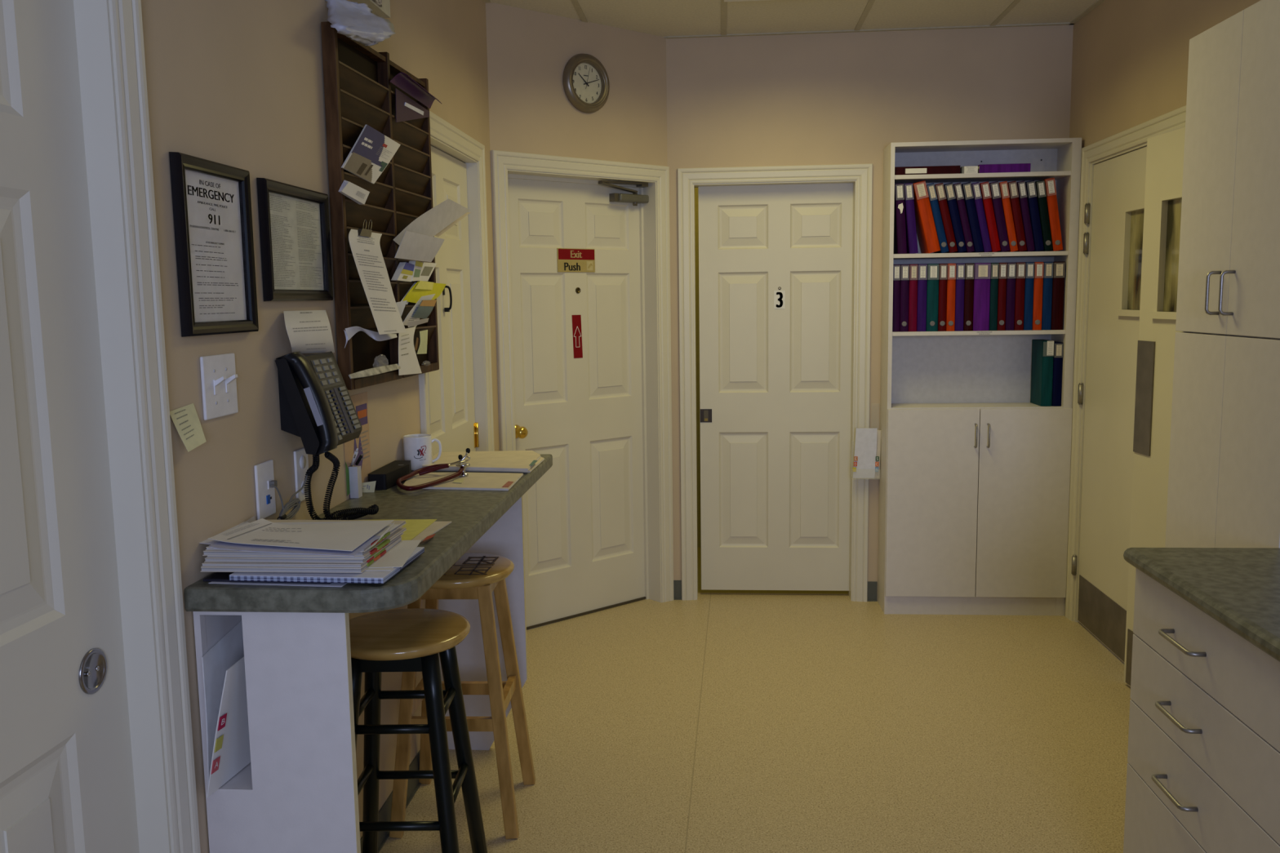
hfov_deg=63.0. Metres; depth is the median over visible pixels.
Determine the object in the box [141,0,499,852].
wall
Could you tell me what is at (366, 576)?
notebook
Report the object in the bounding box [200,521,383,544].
paper sheet
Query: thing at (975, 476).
tall cabinet
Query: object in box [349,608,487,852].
bar stool
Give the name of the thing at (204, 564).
folder
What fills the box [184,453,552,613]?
countertop
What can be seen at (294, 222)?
picture frame
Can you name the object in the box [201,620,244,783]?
folder
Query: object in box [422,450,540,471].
folder
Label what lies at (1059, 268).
ring binder
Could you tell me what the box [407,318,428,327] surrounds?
brochure
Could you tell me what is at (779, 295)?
number sign
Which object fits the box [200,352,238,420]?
light switch
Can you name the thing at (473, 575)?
bar stool
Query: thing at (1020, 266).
ring binder
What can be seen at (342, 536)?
paper sheet
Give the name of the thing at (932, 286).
ring binder
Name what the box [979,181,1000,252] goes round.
ring binder
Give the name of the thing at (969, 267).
ring binder
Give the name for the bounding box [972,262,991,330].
ring binder
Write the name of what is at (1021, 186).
ring binder
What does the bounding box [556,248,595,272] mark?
exit sign
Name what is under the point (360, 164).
photo
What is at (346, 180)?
business card
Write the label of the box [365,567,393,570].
paper sheet
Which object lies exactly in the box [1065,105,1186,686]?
door
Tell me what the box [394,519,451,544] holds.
folder
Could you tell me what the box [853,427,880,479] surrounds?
folder
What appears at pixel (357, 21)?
plastic bag
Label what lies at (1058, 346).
ring binder
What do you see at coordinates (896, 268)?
ring binder
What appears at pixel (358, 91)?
rack
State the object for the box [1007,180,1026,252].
ring binder
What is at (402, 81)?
folder
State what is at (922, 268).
ring binder
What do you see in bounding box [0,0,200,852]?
door
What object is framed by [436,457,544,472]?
folder
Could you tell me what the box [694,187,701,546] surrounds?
door frame
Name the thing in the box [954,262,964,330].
ring binder
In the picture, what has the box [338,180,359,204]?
business card
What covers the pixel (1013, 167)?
ring binder
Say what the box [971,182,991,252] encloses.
ring binder
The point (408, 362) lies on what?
paper slip
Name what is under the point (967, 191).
ring binder
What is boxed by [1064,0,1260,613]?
wall
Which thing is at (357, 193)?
business card
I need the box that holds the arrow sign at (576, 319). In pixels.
[572,315,582,358]
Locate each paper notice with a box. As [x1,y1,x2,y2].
[283,310,334,353]
[348,228,406,334]
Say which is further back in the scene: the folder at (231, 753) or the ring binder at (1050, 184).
the ring binder at (1050, 184)
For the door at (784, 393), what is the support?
in the wall at (831, 98)
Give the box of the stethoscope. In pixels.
[395,448,471,490]
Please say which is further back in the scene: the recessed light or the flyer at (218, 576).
the recessed light
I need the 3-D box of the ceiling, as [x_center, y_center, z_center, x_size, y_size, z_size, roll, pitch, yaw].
[0.415,-1.401,1.249,3.155,0.056,7.520,0,7,5]
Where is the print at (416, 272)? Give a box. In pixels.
[413,269,421,276]
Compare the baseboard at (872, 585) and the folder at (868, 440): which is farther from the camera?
the baseboard at (872, 585)
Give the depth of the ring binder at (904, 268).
4.77 m
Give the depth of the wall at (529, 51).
4.55 m
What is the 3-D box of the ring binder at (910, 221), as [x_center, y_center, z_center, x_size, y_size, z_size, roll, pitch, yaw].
[1.233,-0.951,4.804,0.068,0.315,0.173,0,7,5]
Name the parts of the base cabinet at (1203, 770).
drawer, handle, handle, handle, drawer, drawer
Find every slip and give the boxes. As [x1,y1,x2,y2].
[398,326,422,375]
[414,337,420,351]
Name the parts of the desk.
panel, panel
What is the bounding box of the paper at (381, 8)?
[351,0,390,17]
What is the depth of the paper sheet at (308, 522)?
2.08 m
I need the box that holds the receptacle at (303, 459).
[299,455,307,493]
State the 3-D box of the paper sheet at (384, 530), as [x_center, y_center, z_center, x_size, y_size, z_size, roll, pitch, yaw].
[-0.619,0.205,1.973,0.270,0.001,0.205,0,7,7]
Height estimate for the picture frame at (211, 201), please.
0.320 m
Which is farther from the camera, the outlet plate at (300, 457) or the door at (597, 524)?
the door at (597, 524)
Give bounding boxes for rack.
[320,21,439,390]
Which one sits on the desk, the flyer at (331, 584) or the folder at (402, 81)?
the flyer at (331, 584)
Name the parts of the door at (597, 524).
knob, arm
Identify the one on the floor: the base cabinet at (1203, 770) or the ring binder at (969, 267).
the base cabinet at (1203, 770)
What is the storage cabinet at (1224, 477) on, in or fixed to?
on the floor
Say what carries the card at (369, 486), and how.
on the desk
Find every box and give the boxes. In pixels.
[368,460,411,489]
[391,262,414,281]
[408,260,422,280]
[960,165,977,173]
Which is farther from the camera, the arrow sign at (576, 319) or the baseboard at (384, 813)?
the arrow sign at (576, 319)
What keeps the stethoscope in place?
on the folder at (474, 481)
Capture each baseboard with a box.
[360,751,421,852]
[673,580,681,599]
[867,581,877,601]
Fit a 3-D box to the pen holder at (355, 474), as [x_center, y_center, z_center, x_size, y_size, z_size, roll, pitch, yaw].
[-0.733,0.141,2.688,0.024,0.082,0.029,0,7,5]
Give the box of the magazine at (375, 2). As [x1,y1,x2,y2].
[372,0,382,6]
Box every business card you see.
[337,180,359,204]
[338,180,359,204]
[339,180,361,204]
[340,181,363,204]
[341,181,369,204]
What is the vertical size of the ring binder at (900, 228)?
0.315 m
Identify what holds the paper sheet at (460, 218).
in the rack
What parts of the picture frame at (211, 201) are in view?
glass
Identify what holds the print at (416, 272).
attached to the brochure at (418, 265)
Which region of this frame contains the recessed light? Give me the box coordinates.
[724,0,762,1]
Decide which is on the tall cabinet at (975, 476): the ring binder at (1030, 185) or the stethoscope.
the ring binder at (1030, 185)
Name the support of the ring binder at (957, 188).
on the tall cabinet at (975, 476)
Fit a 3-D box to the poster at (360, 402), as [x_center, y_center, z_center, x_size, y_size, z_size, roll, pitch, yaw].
[-0.740,0.042,2.737,0.002,0.250,0.190,0,7,5]
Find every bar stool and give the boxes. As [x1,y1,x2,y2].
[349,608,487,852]
[389,552,535,839]
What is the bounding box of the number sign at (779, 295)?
[773,286,785,308]
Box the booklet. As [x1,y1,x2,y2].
[341,124,400,183]
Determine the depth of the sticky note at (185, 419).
1.85 m
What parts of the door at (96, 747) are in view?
flush pull, casing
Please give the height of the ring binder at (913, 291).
0.305 m
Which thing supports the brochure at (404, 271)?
in the rack
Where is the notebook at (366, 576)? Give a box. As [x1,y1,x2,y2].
[229,546,424,583]
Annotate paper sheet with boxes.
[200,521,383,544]
[208,518,394,551]
[210,520,371,547]
[343,329,348,347]
[345,326,397,341]
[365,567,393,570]
[366,522,394,550]
[368,539,421,568]
[373,524,399,537]
[393,198,470,244]
[394,231,444,262]
[395,300,407,316]
[400,282,416,304]
[435,212,471,236]
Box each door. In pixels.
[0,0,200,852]
[418,111,494,456]
[490,149,673,630]
[677,163,872,601]
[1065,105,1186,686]
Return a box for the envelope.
[208,535,381,555]
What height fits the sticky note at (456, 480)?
0.001 m
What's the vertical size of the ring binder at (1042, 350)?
0.298 m
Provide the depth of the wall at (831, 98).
4.87 m
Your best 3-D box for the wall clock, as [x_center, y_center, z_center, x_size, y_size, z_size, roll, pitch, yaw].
[-0.231,-1.514,4.605,0.254,0.254,0.034,-7,9,-40]
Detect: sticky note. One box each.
[169,403,206,452]
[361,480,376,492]
[417,329,427,354]
[453,478,464,483]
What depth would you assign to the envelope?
1.86 m
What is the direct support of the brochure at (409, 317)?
in the rack
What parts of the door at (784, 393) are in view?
latch plate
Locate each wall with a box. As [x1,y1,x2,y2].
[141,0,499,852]
[485,2,667,451]
[666,24,1073,599]
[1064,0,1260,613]
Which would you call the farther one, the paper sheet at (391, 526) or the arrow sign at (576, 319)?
the arrow sign at (576, 319)
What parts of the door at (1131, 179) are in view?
kick plate, window sill, kick plate, patterned pane, push plate, window sill, patterned pane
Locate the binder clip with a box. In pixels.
[357,219,372,237]
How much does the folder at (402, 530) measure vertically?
0.005 m
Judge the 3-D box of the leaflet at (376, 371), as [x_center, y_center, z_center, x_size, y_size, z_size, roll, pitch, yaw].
[-0.686,-0.147,2.742,0.018,0.018,0.370,0,7,6]
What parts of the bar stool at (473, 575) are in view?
leg, leg, seat, leg, leg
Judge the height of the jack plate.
0.116 m
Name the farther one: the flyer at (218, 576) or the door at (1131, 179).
the door at (1131, 179)
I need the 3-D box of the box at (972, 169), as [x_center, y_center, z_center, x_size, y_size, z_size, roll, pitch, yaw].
[1.478,-1.153,4.711,0.068,0.032,0.089,0,7,5]
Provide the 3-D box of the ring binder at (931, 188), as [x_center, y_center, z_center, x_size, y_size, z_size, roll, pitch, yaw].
[1.351,-0.950,4.795,0.106,0.312,0.173,0,7,5]
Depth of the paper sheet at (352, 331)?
2.67 m
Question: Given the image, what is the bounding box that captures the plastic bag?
[324,0,395,46]
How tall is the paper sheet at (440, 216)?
0.176 m
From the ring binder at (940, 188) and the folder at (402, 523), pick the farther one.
the ring binder at (940, 188)
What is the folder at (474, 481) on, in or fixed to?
on the desk
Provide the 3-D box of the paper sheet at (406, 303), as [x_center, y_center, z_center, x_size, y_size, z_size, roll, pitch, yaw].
[-0.666,-0.387,3.033,0.006,0.065,0.179,0,7,9]
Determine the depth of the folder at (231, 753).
1.92 m
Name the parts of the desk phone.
key panel, handset cord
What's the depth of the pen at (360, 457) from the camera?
2.68 m
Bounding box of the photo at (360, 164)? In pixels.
[344,151,373,182]
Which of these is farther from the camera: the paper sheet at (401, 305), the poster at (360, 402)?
the paper sheet at (401, 305)
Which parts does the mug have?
handle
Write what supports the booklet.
in the rack
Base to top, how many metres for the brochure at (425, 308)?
0.056 m
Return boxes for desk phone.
[275,351,378,519]
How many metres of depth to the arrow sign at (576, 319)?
4.83 m
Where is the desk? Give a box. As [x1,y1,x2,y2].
[184,453,552,852]
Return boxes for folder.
[200,537,402,573]
[201,536,401,567]
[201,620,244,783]
[202,526,402,555]
[204,532,404,563]
[205,520,406,551]
[206,527,406,559]
[206,657,250,797]
[389,72,441,122]
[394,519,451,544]
[403,472,523,490]
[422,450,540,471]
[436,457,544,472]
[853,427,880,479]
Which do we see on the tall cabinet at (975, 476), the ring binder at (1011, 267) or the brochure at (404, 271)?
the ring binder at (1011, 267)
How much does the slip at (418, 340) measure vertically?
0.042 m
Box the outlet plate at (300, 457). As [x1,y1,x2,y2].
[293,447,309,502]
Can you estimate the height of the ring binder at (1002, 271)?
0.305 m
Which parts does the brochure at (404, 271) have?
blue panel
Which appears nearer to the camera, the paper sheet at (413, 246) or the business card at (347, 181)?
the business card at (347, 181)
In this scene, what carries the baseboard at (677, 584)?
attached to the wall at (831, 98)
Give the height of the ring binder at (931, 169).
0.036 m
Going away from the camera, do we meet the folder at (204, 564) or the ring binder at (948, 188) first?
the folder at (204, 564)
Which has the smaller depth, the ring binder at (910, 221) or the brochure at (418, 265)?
the brochure at (418, 265)
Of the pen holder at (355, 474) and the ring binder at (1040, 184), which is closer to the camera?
the pen holder at (355, 474)
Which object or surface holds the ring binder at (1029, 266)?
on the tall cabinet at (975, 476)
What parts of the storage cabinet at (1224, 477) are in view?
door, door, handle, handle, door, door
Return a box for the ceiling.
[484,0,1104,38]
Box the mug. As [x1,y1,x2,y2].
[403,433,441,471]
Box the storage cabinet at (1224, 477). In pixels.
[1164,0,1279,548]
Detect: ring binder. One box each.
[892,264,900,331]
[893,182,906,253]
[894,165,960,174]
[899,264,909,331]
[903,182,918,253]
[908,263,917,331]
[912,180,940,253]
[916,263,927,331]
[925,263,939,331]
[926,182,948,253]
[934,182,957,253]
[937,263,947,331]
[943,182,966,253]
[946,263,955,331]
[953,182,974,253]
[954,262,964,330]
[961,182,983,253]
[963,262,974,330]
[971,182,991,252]
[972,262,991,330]
[977,163,1031,173]
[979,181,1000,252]
[989,181,1009,252]
[989,262,999,330]
[996,262,1007,330]
[999,181,1017,252]
[1004,262,1016,330]
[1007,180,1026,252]
[1013,262,1026,330]
[1016,180,1035,251]
[1023,262,1034,329]
[1025,180,1044,251]
[1030,339,1053,406]
[1032,262,1044,329]
[1035,179,1053,251]
[1041,262,1053,329]
[1042,177,1062,251]
[1050,261,1065,329]
[1051,341,1063,406]
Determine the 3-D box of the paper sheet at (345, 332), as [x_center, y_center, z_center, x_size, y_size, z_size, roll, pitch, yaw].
[-0.715,-0.213,2.542,0.007,0.045,0.016,0,7,5]
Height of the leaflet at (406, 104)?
0.013 m
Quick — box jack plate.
[253,459,277,519]
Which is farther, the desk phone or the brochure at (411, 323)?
the brochure at (411, 323)
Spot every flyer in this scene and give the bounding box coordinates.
[203,572,330,584]
[208,582,346,586]
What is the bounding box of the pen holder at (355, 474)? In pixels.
[348,465,362,497]
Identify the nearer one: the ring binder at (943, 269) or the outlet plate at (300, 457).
the outlet plate at (300, 457)
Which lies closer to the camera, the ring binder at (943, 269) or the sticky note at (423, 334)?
the sticky note at (423, 334)
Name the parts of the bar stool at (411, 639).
leg, leg, seat, leg, leg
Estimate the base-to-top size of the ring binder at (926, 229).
0.325 m
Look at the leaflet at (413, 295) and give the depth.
3.09 m
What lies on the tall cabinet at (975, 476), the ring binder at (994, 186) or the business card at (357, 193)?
the ring binder at (994, 186)
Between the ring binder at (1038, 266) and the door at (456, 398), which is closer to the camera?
the door at (456, 398)
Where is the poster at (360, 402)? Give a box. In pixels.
[343,391,371,496]
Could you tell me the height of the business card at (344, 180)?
0.051 m
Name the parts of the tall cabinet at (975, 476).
panel, door, panel, handle, shelf, shelf, shelf, shelf, panel, handle, door, panel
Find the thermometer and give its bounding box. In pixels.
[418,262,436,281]
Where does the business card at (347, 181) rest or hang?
in the rack
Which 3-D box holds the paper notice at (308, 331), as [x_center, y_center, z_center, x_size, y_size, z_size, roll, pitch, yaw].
[-0.749,-0.212,2.377,0.035,0.105,0.343,0,7,5]
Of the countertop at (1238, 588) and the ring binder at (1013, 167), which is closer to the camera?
the countertop at (1238, 588)
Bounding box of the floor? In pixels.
[378,546,1131,852]
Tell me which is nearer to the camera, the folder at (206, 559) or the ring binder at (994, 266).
the folder at (206, 559)
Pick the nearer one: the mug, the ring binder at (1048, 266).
the mug
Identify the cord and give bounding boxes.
[270,475,307,519]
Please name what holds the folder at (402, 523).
on the folder at (206, 553)
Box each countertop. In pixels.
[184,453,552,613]
[1123,547,1279,662]
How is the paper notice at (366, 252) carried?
hanging from the binder clip
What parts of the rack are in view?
panel, rail, panel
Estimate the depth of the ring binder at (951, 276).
4.75 m
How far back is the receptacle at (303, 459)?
2.36 m
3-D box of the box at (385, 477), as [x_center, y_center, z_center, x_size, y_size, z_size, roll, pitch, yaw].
[-0.688,0.133,2.911,0.063,0.043,0.240,0,7,5]
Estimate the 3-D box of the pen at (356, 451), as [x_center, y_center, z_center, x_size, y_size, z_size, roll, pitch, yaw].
[-0.730,0.078,2.672,0.010,0.049,0.040,-7,9,-40]
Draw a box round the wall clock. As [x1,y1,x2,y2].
[562,53,609,113]
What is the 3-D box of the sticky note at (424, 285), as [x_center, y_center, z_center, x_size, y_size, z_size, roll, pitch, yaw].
[-0.640,-0.418,3.097,0.003,0.027,0.148,0,7,11]
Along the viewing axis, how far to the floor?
3.58 m
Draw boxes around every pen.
[351,448,358,465]
[355,455,362,465]
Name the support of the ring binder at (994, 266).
on the tall cabinet at (975, 476)
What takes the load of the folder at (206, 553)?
on the folder at (402, 530)
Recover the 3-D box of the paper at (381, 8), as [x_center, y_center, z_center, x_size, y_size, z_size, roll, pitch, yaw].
[-0.723,-1.215,2.693,0.055,0.225,0.345,0,7,5]
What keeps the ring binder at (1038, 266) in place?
on the tall cabinet at (975, 476)
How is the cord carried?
attached to the desk phone
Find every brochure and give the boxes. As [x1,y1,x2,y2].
[403,293,435,326]
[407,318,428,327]
[412,299,436,318]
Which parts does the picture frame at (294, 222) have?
glass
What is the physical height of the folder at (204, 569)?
0.009 m
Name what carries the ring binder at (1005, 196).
on the tall cabinet at (975, 476)
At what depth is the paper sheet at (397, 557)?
1.99 m
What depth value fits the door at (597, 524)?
4.90 m
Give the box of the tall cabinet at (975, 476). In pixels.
[877,137,1081,616]
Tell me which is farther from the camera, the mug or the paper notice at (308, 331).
the mug
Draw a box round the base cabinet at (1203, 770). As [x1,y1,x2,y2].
[1123,568,1279,852]
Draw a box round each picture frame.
[168,151,258,337]
[256,177,333,301]
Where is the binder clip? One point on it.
(362, 232)
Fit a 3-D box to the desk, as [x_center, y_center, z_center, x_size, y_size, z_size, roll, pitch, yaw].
[-0.540,0.684,2.690,0.400,1.000,1.600,0,7,5]
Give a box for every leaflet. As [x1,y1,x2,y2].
[348,363,400,378]
[402,280,446,302]
[404,102,423,115]
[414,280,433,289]

